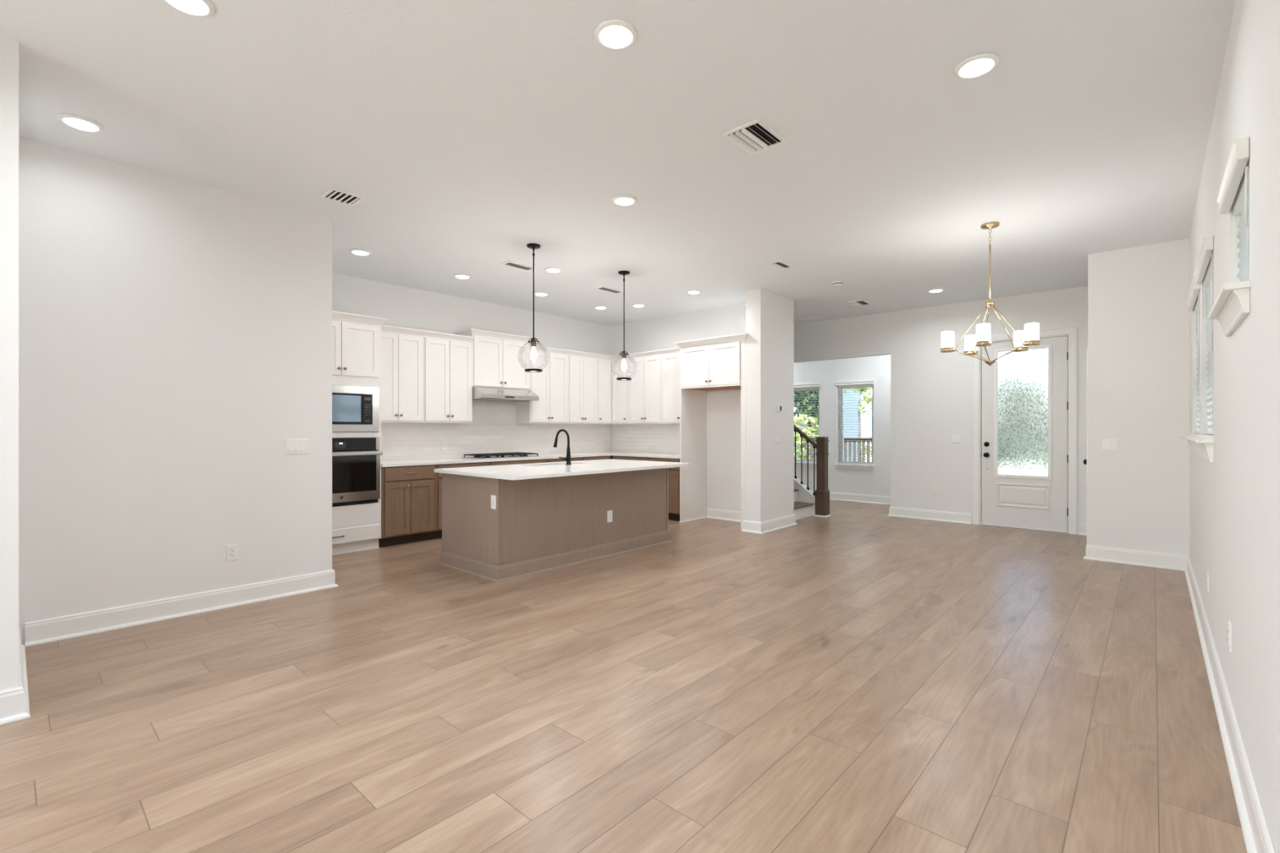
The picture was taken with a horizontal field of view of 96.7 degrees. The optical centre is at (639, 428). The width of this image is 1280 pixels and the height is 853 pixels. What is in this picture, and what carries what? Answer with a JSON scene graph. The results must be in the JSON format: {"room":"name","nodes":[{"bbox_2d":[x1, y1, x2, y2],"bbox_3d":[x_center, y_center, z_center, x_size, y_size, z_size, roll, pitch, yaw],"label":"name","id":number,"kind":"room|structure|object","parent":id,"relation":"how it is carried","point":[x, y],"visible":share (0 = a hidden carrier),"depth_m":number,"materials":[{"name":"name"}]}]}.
{"room":"open-plan living room","nodes":[
{"label":"open-plan living room","id":0,"kind":"room"},
{"bbox_2d":[0,35,18,691],"bbox_3d":[-3.915,-0.220,2.236,1.230,3.040,1.980,0,0,42],"label":"wall","id":1,"kind":"structure","parent":0,"point":[9,48],"depth_m":2.54,"materials":[{"name":"paint"}]},
{"bbox_2d":[18,137,332,645],"bbox_3d":[-4.454,-0.220,3.901,1.800,3.040,3.733,0,0,42],"label":"wall","id":2,"kind":"structure","parent":0,"point":[175,333],"depth_m":3.88,"materials":[{"name":"paint"}]},
{"bbox_2d":[0,568,337,724],"bbox_3d":[-3.684,1.231,3.339,2.435,0.138,3.608,0,0,42],"label":"baseboard","id":3,"kind":"structure","parent":2,"relation":"attached to","point":[70,626],"depth_m":3.77,"materials":[{"name":"paint"}]},
{"bbox_2d":[226,543,238,561],"bbox_3d":[-2.990,0.910,4.173,0.009,0.118,0.072,0,0,42],"label":"power outlet","id":4,"kind":"object","parent":2,"relation":"attached to","point":[232,550],"visible":1,"depth_m":4.17,"materials":[{"name":"white plastic"}]},
{"bbox_2d":[229,547,235,557],"bbox_3d":[-2.988,0.910,4.171,0.003,0.068,0.034,0,0,42],"label":"receptacle","id":5,"kind":"object","parent":4,"relation":"attached to","point":[232,550],"depth_m":4.17,"materials":[{"name":"white plastic"}]},
{"bbox_2d":[285,439,308,454],"bbox_3d":[-2.703,0.142,4.489,0.012,0.118,0.164,0,0,42],"label":"light switch","id":6,"kind":"object","parent":2,"relation":"attached to","point":[292,446],"visible":1,"depth_m":4.49,"materials":[{"name":"white plastic"}]},
{"bbox_2d":[332,273,611,461],"bbox_3d":[-2.138,-0.220,7.926,0.150,3.040,5.347,0,0,42],"label":"wall","id":7,"kind":"structure","parent":0,"point":[403,307],"depth_m":7.47,"materials":[{"name":"paint"}]},
{"bbox_2d":[381,324,425,422],"bbox_3d":[-2.903,-0.622,6.676,0.384,1.097,0.619,0,0,42],"label":"upper cabinet","id":8,"kind":"object","parent":7,"relation":"attached to","point":[402,348],"visible":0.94,"depth_m":6.59,"materials":[{"name":"white paint"}]},
{"bbox_2d":[423,330,474,422],"bbox_3d":[-2.475,-0.622,7.151,0.384,1.097,0.656,0,0,42],"label":"upper cabinet","id":9,"kind":"object","parent":7,"relation":"attached to","point":[447,357],"visible":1,"depth_m":7.02,"materials":[{"name":"white paint"}]},
{"bbox_2d":[455,328,533,389],"bbox_3d":[-1.950,-0.909,7.732,0.385,0.729,1.017,0,0,42],"label":"upper cabinet","id":10,"kind":"object","parent":7,"relation":"attached to","point":[499,360],"visible":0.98,"depth_m":7.58,"materials":[{"name":"white paint"}]},
{"bbox_2d":[471,386,538,401],"bbox_3d":[-1.891,-0.462,7.679,0.526,0.164,0.904,0,0,42],"label":"range hood","id":11,"kind":"object","parent":10,"relation":"attached to","point":[480,393],"visible":0.97,"depth_m":7.49,"materials":[{"name":"silver metal"}]},
{"bbox_2d":[381,400,611,461],"bbox_3d":[-1.868,-0.058,8.107,0.008,0.884,4.133,0,0,42],"label":"tile backsplash","id":12,"kind":"structure","parent":7,"relation":"attached to","point":[496,431],"depth_m":7.84,"materials":[{"name":"white tile"}]},
{"bbox_2d":[441,440,446,450],"bbox_3d":[-2.532,0.220,7.357,0.009,0.118,0.072,0,0,42],"label":"power outlet","id":13,"kind":"object","parent":12,"relation":"attached to","point":[443,442],"visible":1,"depth_m":7.35,"materials":[{"name":"white plastic"}]},
{"bbox_2d":[515,345,569,423],"bbox_3d":[-1.413,-0.622,8.329,0.384,1.097,0.697,0,0,42],"label":"upper cabinet","id":14,"kind":"object","parent":7,"relation":"attached to","point":[551,384],"visible":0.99,"depth_m":8.19,"materials":[{"name":"white paint"}]},
{"bbox_2d":[568,350,599,424],"bbox_3d":[-0.977,-0.622,8.813,0.384,1.097,0.603,0,0,42],"label":"upper cabinet","id":15,"kind":"object","parent":7,"relation":"attached to","point":[582,366],"visible":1,"depth_m":8.69,"materials":[{"name":"white paint"}]},
{"bbox_2d":[0,0,1235,325],"bbox_3d":[0.337,-1.840,5.303,7.400,0.200,12.230,0,0,42],"label":"ceiling","id":16,"kind":"structure","parent":0,"point":[471,133],"depth_m":3.27,"materials":[{"name":"paint"}]},
{"bbox_2d":[57,113,103,132],"bbox_3d":[-3.173,-1.730,3.230,0.188,0.018,0.188,0,0,42],"label":"recessed light","id":17,"kind":"object","parent":16,"relation":"in","point":[77,122],"visible":1,"depth_m":3.21,"materials":[{"name":"white plastic"}]},
{"bbox_2d":[163,0,214,17],"bbox_3d":[-1.837,-1.730,2.301,0.188,0.018,0.188,0,0,42],"label":"recessed light","id":18,"kind":"object","parent":16,"relation":"in","point":[202,8],"visible":1,"depth_m":2.32,"materials":[{"name":"white plastic"}]},
{"bbox_2d":[320,187,365,206],"bbox_3d":[-2.227,-1.733,4.265,0.230,0.013,0.235,0,0,42],"label":"ceiling vent","id":19,"kind":"object","parent":16,"relation":"in","point":[333,194],"visible":1,"depth_m":4.25,"materials":[{"name":"white plastic"}]},
{"bbox_2d":[349,248,371,255],"bbox_3d":[-2.747,-1.730,5.590,0.188,0.018,0.188,0,0,42],"label":"recessed light","id":20,"kind":"object","parent":16,"relation":"in","point":[357,251],"visible":1,"depth_m":5.56,"materials":[{"name":"white plastic"}]},
{"bbox_2d":[453,273,471,279],"bbox_3d":[-2.022,-1.730,6.480,0.188,0.018,0.188,0,0,42],"label":"recessed light","id":21,"kind":"object","parent":16,"relation":"in","point":[461,276],"visible":1,"depth_m":6.44,"materials":[{"name":"white plastic"}]},
{"bbox_2d":[500,260,536,271],"bbox_3d":[-1.296,-1.731,6.068,0.150,0.017,0.360,0,0,42],"label":"ceiling vent","id":22,"kind":"object","parent":16,"relation":"in","point":[510,264],"visible":1,"depth_m":6.04,"materials":[{"name":"white plastic"}]},
{"bbox_2d":[524,243,542,372],"bbox_3d":[-1.010,-1.140,5.400,0.294,1.199,0.294,0,0,42],"label":"pendant light","id":23,"kind":"object","parent":16,"relation":"hanging from","point":[533,342],"visible":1,"depth_m":5.38,"materials":[{"name":"black metal"}]},
{"bbox_2d":[530,337,536,346],"bbox_3d":[-1.010,-0.819,5.400,0.052,0.082,0.052,0,0,42],"label":"socket","id":24,"kind":"object","parent":23,"relation":"attached to","point":[533,342],"depth_m":5.38,"materials":[{"name":"brown metal"}]},
{"bbox_2d":[533,291,548,296],"bbox_3d":[-1.273,-1.730,7.326,0.188,0.018,0.188,0,0,42],"label":"recessed light","id":25,"kind":"object","parent":16,"relation":"in","point":[540,294],"visible":0.99,"depth_m":7.29,"materials":[{"name":"white plastic"}]},
{"bbox_2d":[544,266,561,272],"bbox_3d":[-0.947,-1.730,6.214,0.188,0.018,0.188,0,0,42],"label":"recessed light","id":26,"kind":"object","parent":16,"relation":"in","point":[551,269],"visible":1,"depth_m":6.17,"materials":[{"name":"white plastic"}]},
{"bbox_2d":[594,305,607,309],"bbox_3d":[-0.560,-1.730,8.140,0.188,0.018,0.188,0,0,42],"label":"recessed light","id":27,"kind":"object","parent":16,"relation":"in","point":[600,307],"visible":1,"depth_m":8.10,"materials":[{"name":"white plastic"}]},
{"bbox_2d":[594,285,623,293],"bbox_3d":[-0.380,-1.731,7.114,0.150,0.017,0.380,0,0,42],"label":"ceiling vent","id":28,"kind":"object","parent":16,"relation":"in","point":[602,287],"visible":0.98,"depth_m":7.09,"materials":[{"name":"white plastic"}]},
{"bbox_2d":[594,18,637,49],"bbox_3d":[-0.106,-1.730,2.508,0.188,0.018,0.188,0,0,42],"label":"recessed light","id":29,"kind":"object","parent":16,"relation":"in","point":[611,33],"visible":1,"depth_m":2.49,"materials":[{"name":"white plastic"}]},
{"bbox_2d":[616,270,631,380],"bbox_3d":[-0.178,-1.140,6.323,0.294,1.199,0.294,0,0,42],"label":"pendant light","id":30,"kind":"object","parent":16,"relation":"hanging from","point":[624,273],"visible":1,"depth_m":6.31,"materials":[{"name":"black metal"}]},
{"bbox_2d":[612,194,636,205],"bbox_3d":[-0.118,-1.730,4.323,0.188,0.018,0.188,0,0,42],"label":"recessed light","id":31,"kind":"object","parent":16,"relation":"in","point":[622,200],"visible":1,"depth_m":4.29,"materials":[{"name":"white plastic"}]},
{"bbox_2d":[631,303,644,306],"bbox_3d":[-0.020,-1.730,8.000,0.188,0.018,0.188,0,0,42],"label":"recessed light","id":32,"kind":"object","parent":16,"relation":"in","point":[633,304],"visible":1,"depth_m":7.97,"materials":[{"name":"white plastic"}]},
{"bbox_2d":[686,289,701,293],"bbox_3d":[0.685,-1.730,7.213,0.188,0.018,0.188,0,0,42],"label":"recessed light","id":33,"kind":"object","parent":16,"relation":"in","point":[690,291],"visible":1,"depth_m":7.17,"materials":[{"name":"white plastic"}]},
{"bbox_2d":[722,118,786,155],"bbox_3d":[0.686,-1.730,3.394,0.245,0.020,0.330,0,0,42],"label":"ceiling vent","id":34,"kind":"object","parent":16,"relation":"in","point":[755,136],"visible":1,"depth_m":3.38,"materials":[{"name":"white plastic"}]},
{"bbox_2d":[766,260,793,269],"bbox_3d":[1.487,-1.731,6.037,0.155,0.017,0.290,0,0,42],"label":"ceiling vent","id":35,"kind":"object","parent":16,"relation":"in","point":[779,264],"visible":1,"depth_m":6.02,"materials":[{"name":"white plastic"}]},
{"bbox_2d":[831,280,844,286],"bbox_3d":[2.348,-1.720,6.758,0.136,0.040,0.136,0,0,42],"label":"smoke detector","id":36,"kind":"object","parent":16,"relation":"attached to","point":[837,283],"visible":1,"depth_m":6.72,"materials":[{"name":"white plastic"}]},
{"bbox_2d":[846,299,871,306],"bbox_3d":[3.033,-1.731,7.868,0.230,0.017,0.320,0,0,42],"label":"ceiling vent","id":37,"kind":"object","parent":16,"relation":"in","point":[857,303],"visible":1,"depth_m":7.85,"materials":[{"name":"white plastic"}]},
{"bbox_2d":[927,288,944,293],"bbox_3d":[3.712,-1.730,7.139,0.188,0.018,0.188,0,0,42],"label":"recessed light","id":38,"kind":"object","parent":16,"relation":"in","point":[935,290],"visible":1,"depth_m":7.10,"materials":[{"name":"white plastic"}]},
{"bbox_2d":[954,52,999,78],"bbox_3d":[1.611,-1.730,2.724,0.188,0.018,0.188,0,0,42],"label":"recessed light","id":39,"kind":"object","parent":16,"relation":"in","point":[976,65],"visible":1,"depth_m":2.70,"materials":[{"name":"white plastic"}]},
{"bbox_2d":[940,221,1039,365],"bbox_3d":[2.968,-1.137,4.827,0.718,1.205,0.695,0,0,42],"label":"chandelier","id":40,"kind":"object","parent":16,"relation":"hanging from","point":[1029,336],"visible":1,"depth_m":4.85,"materials":[{"name":"gold metal"}]},
{"bbox_2d":[0,499,1247,852],"bbox_3d":[0.337,1.360,5.303,7.400,0.120,12.230,0,0,42],"label":"floor","id":41,"kind":"structure","parent":0,"point":[858,678],"depth_m":2.58,"materials":[{"name":"brown wood"}]},
{"bbox_2d":[332,311,388,555],"bbox_3d":[-3.265,0.054,6.066,0.657,2.492,0.879,0,0,42],"label":"oven tower","id":42,"kind":"object","parent":41,"relation":"on","point":[356,346],"visible":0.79,"depth_m":5.97,"materials":[{"name":"white paint"}]},
{"bbox_2d":[332,385,378,431],"bbox_3d":[-3.216,-0.205,5.994,0.427,0.474,0.745,0,0,42],"label":"microwave","id":43,"kind":"object","parent":42,"relation":"in","point":[353,411],"visible":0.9,"depth_m":5.94,"materials":[{"name":"silver metal"}]},
{"bbox_2d":[332,437,382,506],"bbox_3d":[-3.239,0.443,6.024,0.632,0.691,0.752,0,0,42],"label":"wall oven","id":44,"kind":"object","parent":42,"relation":"in","point":[356,461],"visible":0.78,"depth_m":5.94,"materials":[{"name":"silver glass"}]},
{"bbox_2d":[378,464,435,547],"bbox_3d":[-2.799,0.858,6.583,0.656,0.884,0.621,0,0,42],"label":"base cabinet","id":45,"kind":"object","parent":41,"relation":"on","point":[407,492],"visible":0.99,"depth_m":6.38,"materials":[{"name":"brown wood"}]},
{"bbox_2d":[381,451,679,466],"bbox_3d":[-1.150,0.400,7.460,1.939,0.030,4.132,0,0,42],"label":"countertop","id":46,"kind":"structure","parent":45,"relation":"on","point":[446,460],"depth_m":7.52,"materials":[{"name":"white stone"}]},
{"bbox_2d":[461,452,539,459],"bbox_3d":[-1.862,0.361,7.658,0.500,0.048,0.905,0,0,42],"label":"cooktop","id":47,"kind":"object","parent":46,"relation":"in","point":[508,455],"visible":1,"depth_m":7.52,"materials":[{"name":"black metal"}]},
{"bbox_2d":[431,462,488,539],"bbox_3d":[-2.349,0.858,7.082,0.656,0.884,0.719,0,0,42],"label":"base cabinet","id":48,"kind":"object","parent":41,"relation":"on","point":[437,534],"visible":0.02,"depth_m":6.66,"materials":[{"name":"brown wood"}]},
{"bbox_2d":[488,458,545,466],"bbox_3d":[-1.808,0.858,7.683,0.656,0.884,0.895,0,0,42],"label":"base cabinet","id":49,"kind":"object","parent":41,"relation":"on","point":[543,460],"visible":0.02,"depth_m":7.46,"materials":[{"name":"brown wood"}]},
{"bbox_2d":[438,467,672,582],"bbox_3d":[-0.779,0.858,5.993,0.981,0.884,2.350,0,0,42],"label":"kitchen island","id":50,"kind":"object","parent":41,"relation":"on","point":[536,526],"visible":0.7,"depth_m":5.33,"materials":[{"name":"brown wood"}]},
{"bbox_2d":[490,494,496,509],"bbox_3d":[-1.259,0.632,4.884,0.072,0.118,0.009,0,0,42],"label":"power outlet","id":51,"kind":"object","parent":50,"relation":"attached to","point":[493,498],"visible":1,"depth_m":4.88,"materials":[{"name":"white plastic"}]},
{"bbox_2d":[434,458,691,479],"bbox_3d":[-0.697,0.400,5.896,1.290,0.030,2.395,0,0,42],"label":"island countertop","id":52,"kind":"structure","parent":50,"relation":"on","point":[536,470],"depth_m":5.43,"materials":[{"name":"white stone"}]},
{"bbox_2d":[553,429,571,465],"bbox_3d":[-0.870,0.195,6.086,0.270,0.380,0.153,0,0,42],"label":"kitchen faucet","id":53,"kind":"object","parent":52,"relation":"on","point":[567,458],"visible":1,"depth_m":6.04,"materials":[{"name":"black metal"}]},
{"bbox_2d":[607,510,612,522],"bbox_3d":[-0.306,0.900,5.829,0.009,0.118,0.072,0,0,42],"label":"power outlet","id":54,"kind":"object","parent":50,"relation":"attached to","point":[609,513],"visible":1,"depth_m":5.82,"materials":[{"name":"white plastic"}]},
{"bbox_2d":[545,457,582,462],"bbox_3d":[-1.278,0.858,8.271,0.656,0.884,0.683,0,0,42],"label":"base cabinet","id":55,"kind":"object","parent":41,"relation":"on","point":[575,459],"visible":0.02,"depth_m":8.02,"materials":[{"name":"brown wood"}]},
{"bbox_2d":[582,455,609,460],"bbox_3d":[-0.856,0.858,8.739,0.656,0.884,0.574,0,0,42],"label":"base cabinet","id":56,"kind":"object","parent":41,"relation":"on","point":[592,458],"visible":0.02,"depth_m":8.53,"materials":[{"name":"brown wood"}]},
{"bbox_2d":[613,455,649,461],"bbox_3d":[0.040,0.858,8.736,0.749,0.884,0.656,0,0,42],"label":"base cabinet","id":57,"kind":"object","parent":41,"relation":"on","point":[615,457],"visible":0.02,"depth_m":8.50,"materials":[{"name":"brown wood"}]},
{"bbox_2d":[649,457,679,520],"bbox_3d":[0.529,0.858,8.296,0.564,0.884,0.656,0,0,42],"label":"base cabinet","id":58,"kind":"object","parent":41,"relation":"on","point":[673,473],"visible":0.12,"depth_m":7.97,"materials":[{"name":"brown wood"}]},
{"bbox_2d":[674,333,749,530],"bbox_3d":[1.123,0.051,7.750,1.156,2.498,0.671,0,0,42],"label":"refrigerator surround","id":59,"kind":"object","parent":41,"relation":"on","point":[718,362],"visible":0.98,"depth_m":7.83,"materials":[{"name":"white paint"}]},
{"bbox_2d":[793,474,814,519],"bbox_3d":[1.605,0.387,8.849,2.041,1.827,1.029,0,0,42],"label":"staircase","id":60,"kind":"structure","parent":41,"relation":"on","point":[803,498],"depth_m":8.52,"materials":[{"name":"paint"}]},
{"bbox_2d":[793,424,831,517],"bbox_3d":[2.054,0.059,9.040,1.947,2.479,0.184,0,0,42],"label":"stair railing","id":61,"kind":"object","parent":60,"relation":"on","point":[821,494],"visible":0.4,"depth_m":8.42,"materials":[{"name":"brown wood"}]},
{"bbox_2d":[611,303,745,511],"bbox_3d":[0.724,-0.220,8.757,2.990,3.040,0.280,0,0,42],"label":"wall","id":62,"kind":"structure","parent":0,"point":[723,406],"depth_m":8.24,"materials":[{"name":"paint"}]},
{"bbox_2d":[589,354,635,424],"bbox_3d":[-0.438,-0.622,9.174,0.702,1.097,0.652,0,0,42],"label":"upper cabinet","id":63,"kind":"object","parent":62,"relation":"attached to","point":[612,394],"visible":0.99,"depth_m":9.05,"materials":[{"name":"white paint"}]},
{"bbox_2d":[626,350,662,424],"bbox_3d":[0.163,-0.622,8.813,0.671,1.097,0.384,0,0,42],"label":"upper cabinet","id":64,"kind":"object","parent":62,"relation":"attached to","point":[645,368],"visible":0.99,"depth_m":8.68,"materials":[{"name":"white paint"}]},
{"bbox_2d":[611,423,679,453],"bbox_3d":[0.240,0.156,8.997,1.930,0.456,0.009,0,0,42],"label":"tile backsplash","id":65,"kind":"structure","parent":62,"relation":"attached to","point":[660,437],"depth_m":9.11,"materials":[{"name":"white tile"}]},
{"bbox_2d":[659,347,679,423],"bbox_3d":[0.623,-0.622,8.399,0.563,1.097,0.384,0,0,42],"label":"upper cabinet","id":66,"kind":"object","parent":62,"relation":"attached to","point":[670,357],"visible":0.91,"depth_m":8.35,"materials":[{"name":"white paint"}]},
{"bbox_2d":[706,507,741,522],"bbox_3d":[1.322,1.231,8.006,0.945,0.138,0.034,0,0,42],"label":"baseboard","id":67,"kind":"structure","parent":62,"relation":"attached to","point":[722,514],"depth_m":8.12,"materials":[{"name":"paint"}]},
{"bbox_2d":[745,288,793,522],"bbox_3d":[1.713,-0.220,7.462,0.213,3.040,0.880,0,0,42],"label":"wall column","id":68,"kind":"structure","parent":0,"point":[769,316],"depth_m":7.21,"materials":[{"name":"paint"}]},
{"bbox_2d":[742,514,797,533],"bbox_3d":[1.713,1.231,7.462,0.283,0.138,0.950,0,0,42],"label":"baseboard","id":69,"kind":"structure","parent":68,"relation":"attached to","point":[766,526],"depth_m":7.21,"materials":[{"name":"paint"}]},
{"bbox_2d":[773,435,781,444],"bbox_3d":[1.768,0.142,7.355,0.012,0.108,0.194,0,0,42],"label":"light switch","id":70,"kind":"object","parent":68,"relation":"attached to","point":[776,438],"visible":1,"depth_m":7.35,"materials":[{"name":"white plastic"}]},
{"bbox_2d":[776,404,782,411],"bbox_3d":[1.808,-0.265,7.390,0.025,0.088,0.130,0,0,42],"label":"thermostat","id":71,"kind":"object","parent":68,"relation":"attached to","point":[779,407],"visible":1,"depth_m":7.37,"materials":[{"name":"white plastic"}]},
{"bbox_2d":[793,355,890,496],"bbox_3d":[3.349,-0.220,10.699,4.150,3.040,0.180,0,0,42],"label":"wall","id":72,"kind":"structure","parent":0,"point":[826,373],"depth_m":10.19,"materials":[{"name":"paint"}]},
{"bbox_2d":[793,388,819,467],"bbox_3d":[3.132,-0.029,10.851,0.715,1.519,0.215,0,0,42],"label":"window","id":73,"kind":"structure","parent":72,"relation":"in","point":[811,464],"depth_m":10.80,"materials":[{"name":"white plastic"}]},
{"bbox_2d":[793,383,819,462],"bbox_3d":[3.110,-0.104,10.826,0.679,1.472,0.121,0,0,42],"label":"window blind","id":74,"kind":"object","parent":73,"relation":"attached to","point":[808,386],"visible":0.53,"depth_m":10.78,"materials":[{"name":"white plastic"}]},
{"bbox_2d":[839,473,845,479],"bbox_3d":[3.661,0.870,10.291,0.118,0.118,0.009,0,0,42],"label":"power outlet","id":75,"kind":"object","parent":72,"relation":"attached to","point":[842,476],"visible":1,"depth_m":10.29,"materials":[{"name":"white plastic"}]},
{"bbox_2d":[812,490,890,504],"bbox_3d":[3.214,1.231,10.676,3.880,0.138,0.034,0,0,42],"label":"baseboard","id":76,"kind":"structure","parent":72,"relation":"attached to","point":[881,500],"depth_m":10.06,"materials":[{"name":"paint"}]},
{"bbox_2d":[834,386,875,470],"bbox_3d":[3.868,-0.029,10.188,0.715,1.519,0.215,0,0,42],"label":"window","id":77,"kind":"structure","parent":72,"relation":"in","point":[842,466],"depth_m":10.29,"materials":[{"name":"white plastic"}]},
{"bbox_2d":[835,380,874,464],"bbox_3d":[3.846,-0.104,10.164,0.679,1.472,0.121,0,0,42],"label":"window blind","id":78,"kind":"object","parent":77,"relation":"attached to","point":[867,383],"visible":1,"depth_m":10.16,"materials":[{"name":"white plastic"}]},
{"bbox_2d":[793,285,1088,534],"bbox_3d":[3.524,-0.220,8.765,7.000,3.040,0.140,0,0,42],"label":"wall","id":79,"kind":"structure","parent":0,"point":[931,389],"depth_m":8.08,"materials":[{"name":"paint"}]},
{"bbox_2d":[887,506,971,524],"bbox_3d":[4.150,1.231,8.170,1.097,0.138,0.165,0,0,42],"label":"baseboard","id":80,"kind":"structure","parent":79,"relation":"attached to","point":[943,516],"depth_m":8.09,"materials":[{"name":"paint"}]},
{"bbox_2d":[931,487,937,495],"bbox_3d":[4.177,0.890,8.075,0.072,0.118,0.009,0,0,42],"label":"power outlet","id":81,"kind":"object","parent":79,"relation":"attached to","point":[934,490],"visible":1,"depth_m":8.07,"materials":[{"name":"white plastic"}]},
{"bbox_2d":[951,434,961,443],"bbox_3d":[4.386,0.140,7.884,0.118,0.118,0.012,0,0,42],"label":"light switch","id":82,"kind":"object","parent":79,"relation":"attached to","point":[956,438],"visible":1,"depth_m":7.88,"materials":[{"name":"white plastic"}]},
{"bbox_2d":[972,326,1077,534],"bbox_3d":[4.989,0.023,7.410,1.138,2.554,0.189,0,0,42],"label":"door","id":83,"kind":"structure","parent":79,"relation":"in","point":[1024,404],"depth_m":7.38,"materials":[{"name":"paint"}]},
{"bbox_2d":[1079,523,1086,535],"bbox_3d":[5.437,1.231,6.923,0.152,0.138,0.034,0,0,42],"label":"baseboard","id":84,"kind":"structure","parent":79,"relation":"attached to","point":[1082,527],"depth_m":6.95,"materials":[{"name":"paint"}]},
{"bbox_2d":[1088,238,1189,555],"bbox_3d":[4.788,-0.220,5.485,0.730,3.040,0.120,0,0,42],"label":"wall","id":85,"kind":"structure","parent":0,"point":[1139,316],"depth_m":5.43,"materials":[{"name":"paint"}]},
{"bbox_2d":[1102,439,1117,451],"bbox_3d":[4.599,0.160,5.566,0.118,0.118,0.012,0,0,42],"label":"light switch","id":86,"kind":"object","parent":85,"relation":"attached to","point":[1111,445],"visible":1,"depth_m":5.57,"materials":[{"name":"white plastic"}]},
{"bbox_2d":[1189,0,1279,852],"bbox_3d":[2.581,-0.220,2.379,0.150,3.040,10.890,0,0,42],"label":"wall","id":87,"kind":"structure","parent":0,"point":[1234,499],"depth_m":2.03,"materials":[{"name":"paint"}]},
{"bbox_2d":[1083,544,1275,852],"bbox_3d":[1.733,1.231,2.121,0.764,0.138,9.052,0,0,42],"label":"baseboard","id":88,"kind":"structure","parent":87,"relation":"attached to","point":[1256,835],"depth_m":2.54,"materials":[{"name":"paint"}]},
{"bbox_2d":[1186,279,1199,433],"bbox_3d":[4.316,-0.515,4.403,0.097,1.099,1.024,0,0,42],"label":"window blind","id":89,"kind":"object","parent":87,"relation":"attached to","point":[1194,289],"visible":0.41,"depth_m":4.50,"materials":[{"name":"white plastic"}]},
{"bbox_2d":[1180,435,1213,462],"bbox_3d":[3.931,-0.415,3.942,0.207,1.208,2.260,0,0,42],"label":"window sill","id":90,"kind":"structure","parent":87,"relation":"in","point":[1203,447],"depth_m":3.34,"materials":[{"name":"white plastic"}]},
{"bbox_2d":[1193,235,1213,434],"bbox_3d":[3.513,-0.515,3.511,0.097,1.099,1.024,0,0,42],"label":"window blind","id":91,"kind":"object","parent":87,"relation":"attached to","point":[1206,247],"visible":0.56,"depth_m":3.60,"materials":[{"name":"white plastic"}]},
{"bbox_2d":[1206,570,1208,592],"bbox_3d":[3.402,0.915,3.409,0.009,0.118,0.072,0,0,42],"label":"power outlet","id":92,"kind":"object","parent":87,"relation":"attached to","point":[1207,575],"visible":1,"depth_m":3.39,"materials":[{"name":"white plastic"}]},
{"bbox_2d":[1208,280,1250,336],"bbox_3d":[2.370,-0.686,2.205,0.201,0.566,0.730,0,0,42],"label":"window sill","id":93,"kind":"structure","parent":87,"relation":"in","point":[1231,306],"depth_m":2.10,"materials":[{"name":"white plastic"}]},
{"bbox_2d":[1227,620,1231,653],"bbox_3d":[2.538,0.895,2.451,0.009,0.118,0.072,0,0,42],"label":"power outlet","id":94,"kind":"object","parent":87,"relation":"attached to","point":[1229,625],"visible":1,"depth_m":2.43,"materials":[{"name":"white plastic"}]},
{"bbox_2d":[1216,136,1249,282],"bbox_3d":[2.351,-0.765,2.223,0.097,0.499,0.694,0,0,42],"label":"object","id":95,"kind":"object","parent":87,"relation":"attached to","point":[1238,156],"visible":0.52,"depth_m":2.22,"materials":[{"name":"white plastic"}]},
{"bbox_3d":[5.087,-0.220,6.279,0.110,3.040,1.460,0,0,42],"label":"wall","id":96,"kind":"structure","parent":0,"visible":0},
{"bbox_2d":[1083,348,1088,544],"bbox_3d":[4.851,0.242,6.102,0.103,2.116,0.872,0,0,42],"label":"door","id":97,"kind":"structure","parent":96,"relation":"in","point":[1085,461],"depth_m":5.79,"materials":[{"name":"paint"}]},
{"label":"outside","id":98,"kind":"structure","parent":0,"visible":0},
{"bbox_3d":[2.614,1.630,17.837,100.000,0.300,110.000,0,0,42],"label":"ground","id":99,"kind":"structure","parent":98,"visible":0},
{"bbox_2d":[794,390,818,449],"bbox_3d":[5.034,-0.625,17.565,2.409,4.319,2.083,0,0,42],"label":"tree","id":100,"kind":"object","parent":99,"relation":"on","point":[808,396],"visible":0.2,"depth_m":16.88,"materials":[{"name":"green plant"}]},
{"bbox_2d":[794,413,818,459],"bbox_3d":[4.787,0.550,16.299,2.159,1.994,1.560,0,0,42],"label":"bush","id":101,"kind":"object","parent":99,"relation":"on","point":[802,417],"visible":0.18,"depth_m":16.11,"materials":[{"name":"green plant"}]},
{"bbox_2d":[795,388,871,462],"bbox_3d":[8.213,-1.820,20.868,3.400,6.600,7.000,0,0,42],"label":"neighbor house","id":102,"kind":"structure","parent":99,"relation":"on","point":[848,404],"depth_m":18.07,"materials":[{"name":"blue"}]},
{"bbox_2d":[802,436,871,462],"bbox_3d":[5.227,0.728,14.560,2.230,1.005,0.150,0,0,42],"label":"railing","id":103,"kind":"object","parent":99,"relation":"on","point":[814,438],"visible":0.22,"depth_m":14.37,"materials":[{"name":"grey wood"}]},
{"bbox_2d":[844,387,871,462],"bbox_3d":[5.624,-0.065,14.606,1.158,3.193,0.765,0,0,42],"label":"tree","id":104,"kind":"object","parent":99,"relation":"on","point":[868,400],"visible":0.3,"depth_m":14.52,"materials":[{"name":"green plant"}]},
{"bbox_2d":[861,435,871,462],"bbox_3d":[6.533,0.770,15.914,0.803,1.143,0.885,0,0,18],"label":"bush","id":105,"kind":"object","parent":99,"relation":"on","point":[869,436],"visible":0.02,"depth_m":15.95,"materials":[{"name":"green plant"}]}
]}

